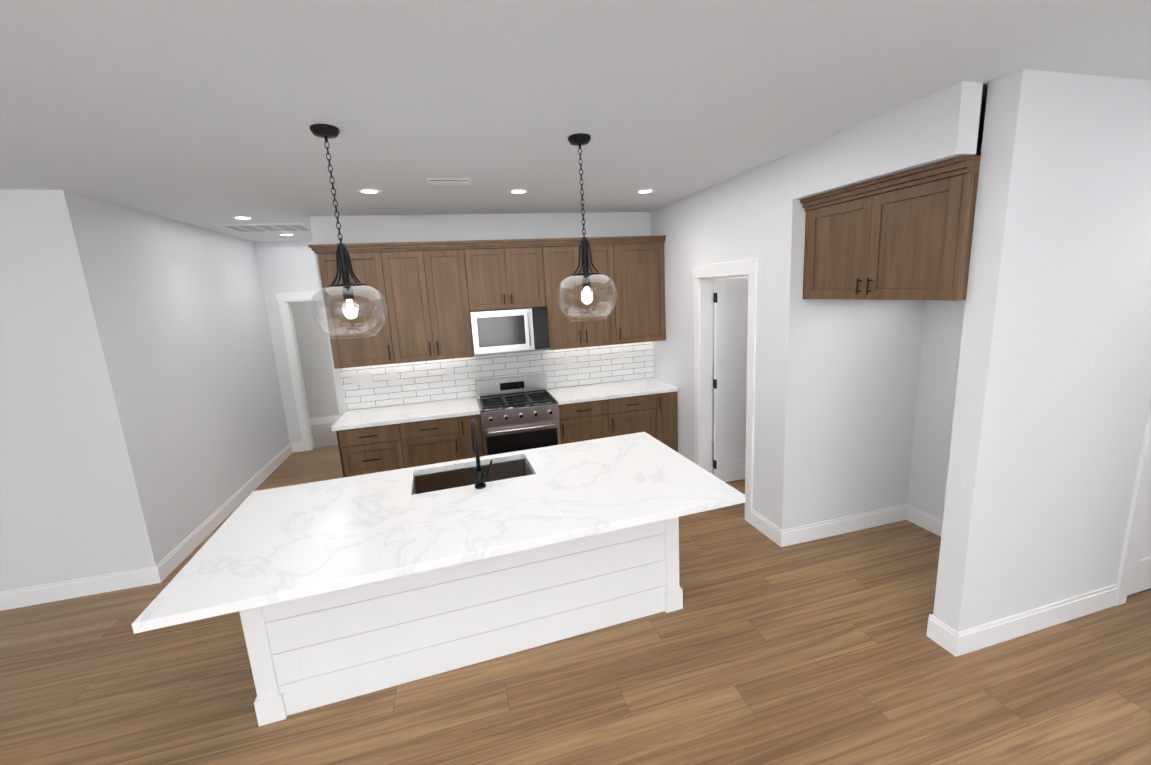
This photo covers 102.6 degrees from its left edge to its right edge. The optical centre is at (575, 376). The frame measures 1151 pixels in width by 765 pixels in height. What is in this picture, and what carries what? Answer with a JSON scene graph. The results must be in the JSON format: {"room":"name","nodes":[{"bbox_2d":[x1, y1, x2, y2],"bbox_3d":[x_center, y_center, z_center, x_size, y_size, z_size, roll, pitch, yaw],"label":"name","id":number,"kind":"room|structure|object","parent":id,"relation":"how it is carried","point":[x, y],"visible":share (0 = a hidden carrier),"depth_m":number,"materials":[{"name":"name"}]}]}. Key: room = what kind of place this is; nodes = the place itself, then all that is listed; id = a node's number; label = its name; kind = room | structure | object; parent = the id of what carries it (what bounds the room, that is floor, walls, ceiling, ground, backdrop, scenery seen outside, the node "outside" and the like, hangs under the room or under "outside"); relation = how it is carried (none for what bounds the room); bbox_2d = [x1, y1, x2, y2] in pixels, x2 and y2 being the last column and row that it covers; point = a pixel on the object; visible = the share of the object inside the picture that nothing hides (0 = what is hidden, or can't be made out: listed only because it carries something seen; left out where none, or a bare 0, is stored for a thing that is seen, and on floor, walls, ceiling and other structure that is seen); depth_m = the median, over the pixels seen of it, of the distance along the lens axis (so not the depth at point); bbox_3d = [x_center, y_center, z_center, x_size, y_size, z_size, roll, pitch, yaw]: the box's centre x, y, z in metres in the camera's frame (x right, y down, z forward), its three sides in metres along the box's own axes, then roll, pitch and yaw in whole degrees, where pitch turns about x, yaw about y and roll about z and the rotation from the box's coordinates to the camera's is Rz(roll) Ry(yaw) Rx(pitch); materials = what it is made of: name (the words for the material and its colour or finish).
{"room":"kitchen","nodes":[
{"label":"kitchen","id":0,"kind":"room"},
{"bbox_2d":[0,442,1150,764],"bbox_3d":[0.252,1.583,2.668,15.300,0.120,14.300,-6,11,-14],"label":"floor","id":1,"kind":"structure","parent":0,"point":[760,648],"depth_m":2.36,"materials":[{"name":"brown wood"}]},
{"bbox_2d":[311,423,337,448],"bbox_3d":[-2.963,0.805,7.318,4.100,0.012,1.340,-6,11,-14],"label":"carpet floor","id":2,"kind":"structure","parent":1,"relation":"on","point":[324,435],"depth_m":6.99,"materials":[{"name":"beige carpet"}]},
{"bbox_2d":[336,423,411,477],"bbox_3d":[-1.908,0.833,4.556,0.590,0.876,0.602,-6,11,-14],"label":"base cabinet","id":3,"kind":"object","parent":1,"relation":"on","point":[369,450],"depth_m":4.23,"materials":[{"name":"brown wood"}]},
{"bbox_2d":[408,416,467,466],"bbox_3d":[-1.403,0.782,4.683,0.577,0.876,0.602,-6,11,-14],"label":"base cabinet","id":4,"kind":"object","parent":1,"relation":"on","point":[434,441],"depth_m":4.37,"materials":[{"name":"brown wood"}]},
{"bbox_2d":[240,460,682,726],"bbox_3d":[-0.555,1.088,2.837,2.325,0.874,0.850,-6,11,-14],"label":"kitchen island","id":5,"kind":"object","parent":1,"relation":"on","point":[311,654],"depth_m":2.47,"materials":[{"name":"wood"}]},
{"bbox_2d":[131,466,422,633],"bbox_3d":[-1.320,0.757,2.335,0.969,0.040,1.227,-6,11,-14],"label":"island countertop","id":6,"kind":"structure","parent":5,"relation":"on","point":[294,544],"depth_m":2.10,"materials":[{"name":"white stone"}]},
{"bbox_2d":[403,450,574,575],"bbox_3d":[-0.539,0.671,2.566,0.769,0.040,1.219,-6,11,-14],"label":"island countertop","id":7,"kind":"structure","parent":5,"relation":"on","point":[458,525],"depth_m":2.27,"materials":[{"name":"white stone"}]},
{"bbox_2d":[471,419,491,488],"bbox_3d":[-0.553,0.435,2.699,0.113,0.377,0.223,-6,11,-14],"label":"faucet","id":8,"kind":"object","parent":7,"relation":"on","point":[480,476],"visible":0.98,"depth_m":2.62,"materials":[{"name":"black metal"}]},
{"bbox_2d":[523,432,745,539],"bbox_3d":[0.254,0.584,2.800,0.989,0.040,1.228,-6,11,-14],"label":"island countertop","id":9,"kind":"structure","parent":5,"relation":"on","point":[597,487],"depth_m":2.58,"materials":[{"name":"white stone"}]},
{"bbox_2d":[464,414,483,458],"bbox_3d":[-1.100,0.751,4.759,0.268,0.876,0.602,-6,11,-14],"label":"base cabinet","id":10,"kind":"object","parent":1,"relation":"on","point":[467,419],"depth_m":4.45,"materials":[{"name":"brown wood"}]},
{"bbox_2d":[331,397,479,430],"bbox_3d":[-1.618,0.355,4.539,1.297,0.040,0.622,-6,11,-14],"label":"countertop","id":11,"kind":"structure","parent":10,"relation":"on","point":[387,415],"depth_m":4.42,"materials":[{"name":"stone"}]},
{"bbox_2d":[475,373,560,455],"bbox_3d":[-0.592,0.600,4.806,0.758,1.100,0.704,-6,11,-14],"label":"range","id":12,"kind":"object","parent":1,"relation":"on","point":[519,413],"visible":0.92,"depth_m":4.54,"materials":[{"name":"silver metal"}]},
{"bbox_2d":[559,399,614,443],"bbox_3d":[0.052,0.634,5.048,0.587,0.876,0.602,-6,11,-14],"label":"base cabinet","id":13,"kind":"object","parent":1,"relation":"on","point":[582,421],"depth_m":4.72,"materials":[{"name":"brown wood"}]},
{"bbox_2d":[615,393,662,442],"bbox_3d":[0.531,0.585,5.169,0.648,0.876,0.602,-6,11,-14],"label":"base cabinet","id":14,"kind":"object","parent":1,"relation":"on","point":[655,416],"depth_m":4.87,"materials":[{"name":"brown wood"}]},
{"bbox_2d":[663,391,677,451],"bbox_3d":[0.888,0.549,5.258,0.308,0.876,0.602,-6,11,-14],"label":"base cabinet","id":15,"kind":"object","parent":1,"relation":"on","point":[670,414],"depth_m":4.97,"materials":[{"name":"brown wood"}]},
{"bbox_2d":[547,378,677,404],"bbox_3d":[0.381,0.151,5.041,1.314,0.040,0.622,-6,11,-14],"label":"countertop","id":16,"kind":"structure","parent":15,"relation":"on","point":[596,392],"depth_m":4.92,"materials":[{"name":"stone"}]},
{"bbox_2d":[0,69,1150,631],"bbox_3d":[-0.122,0.054,1.784,14.450,3.250,13.320,-6,11,-14],"label":"wall","id":17,"kind":"structure","parent":0,"point":[994,419],"depth_m":3.19,"materials":[{"name":"white paint"}]},
{"bbox_2d":[275,291,318,450],"bbox_3d":[-3.388,-0.077,6.344,0.940,2.150,0.168,-6,11,-14],"label":"door frame","id":18,"kind":"structure","parent":17,"relation":"attached to","point":[283,299],"depth_m":6.16,"materials":[{"name":"white paint"}]},
{"bbox_2d":[316,247,403,368],"bbox_3d":[-2.020,-0.644,4.403,0.590,1.062,0.342,-6,11,-14],"label":"upper cabinet","id":19,"kind":"object","parent":17,"relation":"attached to","point":[371,266],"depth_m":4.25,"materials":[{"name":"brown wood"}]},
{"bbox_2d":[388,243,475,362],"bbox_3d":[-1.437,-0.703,4.549,0.861,1.062,0.342,-6,11,-14],"label":"upper cabinet","id":20,"kind":"object","parent":17,"relation":"attached to","point":[434,293],"depth_m":4.40,"materials":[{"name":"brown wood"}]},
{"bbox_2d":[340,341,653,409],"bbox_3d":[-0.707,-0.052,5.036,3.377,0.471,0.009,-6,11,-14],"label":"tile backsplash","id":21,"kind":"structure","parent":17,"relation":"attached to","point":[422,381],"depth_m":4.96,"materials":[{"name":"white tile"}]},
{"bbox_2d":[351,372,372,384],"bbox_3d":[-2.155,0.021,4.650,0.190,0.120,0.007,-6,11,-14],"label":"outlet","id":22,"kind":"object","parent":21,"relation":"attached to","point":[362,378],"depth_m":4.65,"materials":[{"name":"white plastic"}]},
{"bbox_2d":[388,369,396,381],"bbox_3d":[-1.875,-0.007,4.720,0.075,0.120,0.007,-6,11,-14],"label":"outlet","id":23,"kind":"object","parent":21,"relation":"attached to","point":[391,373],"depth_m":4.72,"materials":[{"name":"white plastic"}]},
{"bbox_2d":[446,364,453,375],"bbox_3d":[-1.325,-0.063,4.858,0.075,0.120,0.007,-6,11,-14],"label":"outlet","id":24,"kind":"object","parent":21,"relation":"attached to","point":[449,368],"depth_m":4.86,"materials":[{"name":"white plastic"}]},
{"bbox_2d":[619,349,624,359],"bbox_3d":[0.538,-0.253,5.326,0.075,0.120,0.007,-6,11,-14],"label":"outlet","id":25,"kind":"object","parent":21,"relation":"attached to","point":[621,351],"depth_m":5.32,"materials":[{"name":"white plastic"}]},
{"bbox_2d":[472,243,547,310],"bbox_3d":[-0.725,-0.997,4.689,0.760,0.612,0.342,-6,11,-14],"label":"upper cabinet","id":26,"kind":"object","parent":17,"relation":"attached to","point":[508,275],"depth_m":4.54,"materials":[{"name":"brown wood"}]},
{"bbox_2d":[470,307,549,355],"bbox_3d":[-0.680,-0.470,4.724,0.754,0.430,0.454,-6,11,-14],"label":"microwave","id":27,"kind":"object","parent":26,"relation":"attached to","point":[506,331],"visible":0.98,"depth_m":4.55,"materials":[{"name":"silver metal"}]},
{"bbox_2d":[0,415,1117,656],"bbox_3d":[-0.054,1.583,2.071,14.180,0.135,13.080,-6,11,-14],"label":"baseboard","id":28,"kind":"structure","parent":17,"relation":"attached to","point":[952,641],"depth_m":3.39,"materials":[{"name":"white paint"}]},
{"bbox_2d":[544,239,623,349],"bbox_3d":[0.011,-0.850,4.913,0.861,1.062,0.342,-6,11,-14],"label":"upper cabinet","id":29,"kind":"object","parent":17,"relation":"attached to","point":[561,260],"depth_m":4.77,"materials":[{"name":"brown wood"}]},
{"bbox_2d":[620,239,665,343],"bbox_3d":[0.618,-0.912,5.065,0.638,1.062,0.342,-6,11,-14],"label":"upper cabinet","id":30,"kind":"object","parent":17,"relation":"attached to","point":[642,271],"depth_m":4.92,"materials":[{"name":"brown wood"}]},
{"bbox_2d":[692,259,758,523],"bbox_3d":[1.357,0.094,4.101,0.168,2.150,0.960,-6,11,-14],"label":"door frame","id":31,"kind":"structure","parent":17,"relation":"attached to","point":[703,275],"depth_m":4.30,"materials":[{"name":"white paint"}]},
{"bbox_2d":[713,277,748,481],"bbox_3d":[1.700,0.057,4.508,0.731,2.010,0.144,-6,11,-14],"label":"pantry door","id":32,"kind":"structure","parent":17,"relation":"in","point":[730,298],"depth_m":4.46,"materials":[{"name":"white paint"}]},
{"bbox_2d":[800,155,980,300],"bbox_3d":[2.186,-0.818,2.761,1.142,0.652,1.024,-6,11,-14],"label":"upper cabinet","id":33,"kind":"object","parent":17,"relation":"attached to","point":[906,235],"visible":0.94,"depth_m":2.47,"materials":[{"name":"brown wood"}]},
{"bbox_2d":[1115,397,1150,605],"bbox_3d":[3.588,0.239,2.703,1.020,2.150,0.156,-6,11,-14],"label":"door frame","id":34,"kind":"structure","parent":17,"relation":"attached to","point":[1143,473],"depth_m":2.62,"materials":[{"name":"white paint"}]},
{"bbox_2d":[1127,474,1150,595],"bbox_3d":[3.602,0.305,2.666,0.790,2.010,0.093,-6,11,-14],"label":"hall door","id":35,"kind":"structure","parent":17,"relation":"in","point":[1140,579],"depth_m":2.75,"materials":[{"name":"white paint"}]},
{"bbox_2d":[0,0,1150,241],"bbox_3d":[0.086,-1.492,2.083,15.300,0.550,14.300,-6,11,-14],"label":"ceiling","id":36,"kind":"structure","parent":0,"point":[206,114],"depth_m":1.84,"materials":[{"name":"white paint"}]},
{"bbox_2d":[231,216,254,219],"bbox_3d":[-3.032,-1.445,4.204,0.175,0.004,0.175,3,12,30],"label":"recessed light","id":37,"kind":"object","parent":36,"relation":"in","point":[234,217],"depth_m":4.19,"materials":[{"name":"white paint"}]},
{"bbox_2d":[215,223,310,232],"bbox_3d":[-3.193,-1.546,4.805,0.760,0.012,0.520,-6,11,-14],"label":"ceiling vent","id":38,"kind":"object","parent":36,"relation":"in","point":[274,227],"visible":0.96,"depth_m":4.75,"materials":[{"name":"white metal"}]},
{"bbox_2d":[278,234,294,235],"bbox_3d":[-3.366,-1.649,5.371,0.175,0.004,0.175,3,12,30],"label":"recessed light","id":39,"kind":"object","parent":36,"relation":"in","point":[278,234],"depth_m":5.36,"materials":[{"name":"white paint"}]},
{"bbox_2d":[309,124,386,338],"bbox_3d":[-1.145,-0.679,2.241,0.344,0.974,0.344,-6,11,-14],"label":"pendant light","id":40,"kind":"object","parent":36,"relation":"hanging from","point":[326,132],"visible":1,"depth_m":2.24,"materials":[{"name":"clear glass"}]},
{"bbox_2d":[357,189,381,193],"bbox_3d":[-1.538,-1.380,3.441,0.175,0.004,0.175,3,12,30],"label":"recessed light","id":41,"kind":"object","parent":36,"relation":"in","point":[365,191],"depth_m":3.43,"materials":[{"name":"white paint"}]},
{"bbox_2d":[427,178,471,184],"bbox_3d":[-0.894,-1.378,3.268,0.300,0.012,0.160,-6,11,-14],"label":"ceiling vent","id":42,"kind":"object","parent":36,"relation":"in","point":[448,181],"visible":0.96,"depth_m":3.23,"materials":[{"name":"white metal"}]},
{"bbox_2d":[508,189,528,193],"bbox_3d":[-0.460,-1.492,3.722,0.175,0.004,0.175,3,12,30],"label":"recessed light","id":43,"kind":"object","parent":36,"relation":"in","point":[513,191],"depth_m":3.71,"materials":[{"name":"white paint"}]},
{"bbox_2d":[557,133,616,320],"bbox_3d":[0.047,-0.804,2.561,0.344,0.974,0.344,-6,11,-14],"label":"pendant light","id":44,"kind":"object","parent":36,"relation":"hanging from","point":[580,139],"visible":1,"depth_m":2.56,"materials":[{"name":"clear glass"}]},
{"bbox_2d":[635,189,654,193],"bbox_3d":[0.602,-1.600,3.988,0.175,0.004,0.175,3,12,30],"label":"recessed light","id":45,"kind":"object","parent":36,"relation":"in","point":[643,191],"depth_m":3.98,"materials":[{"name":"white paint"}]}
]}

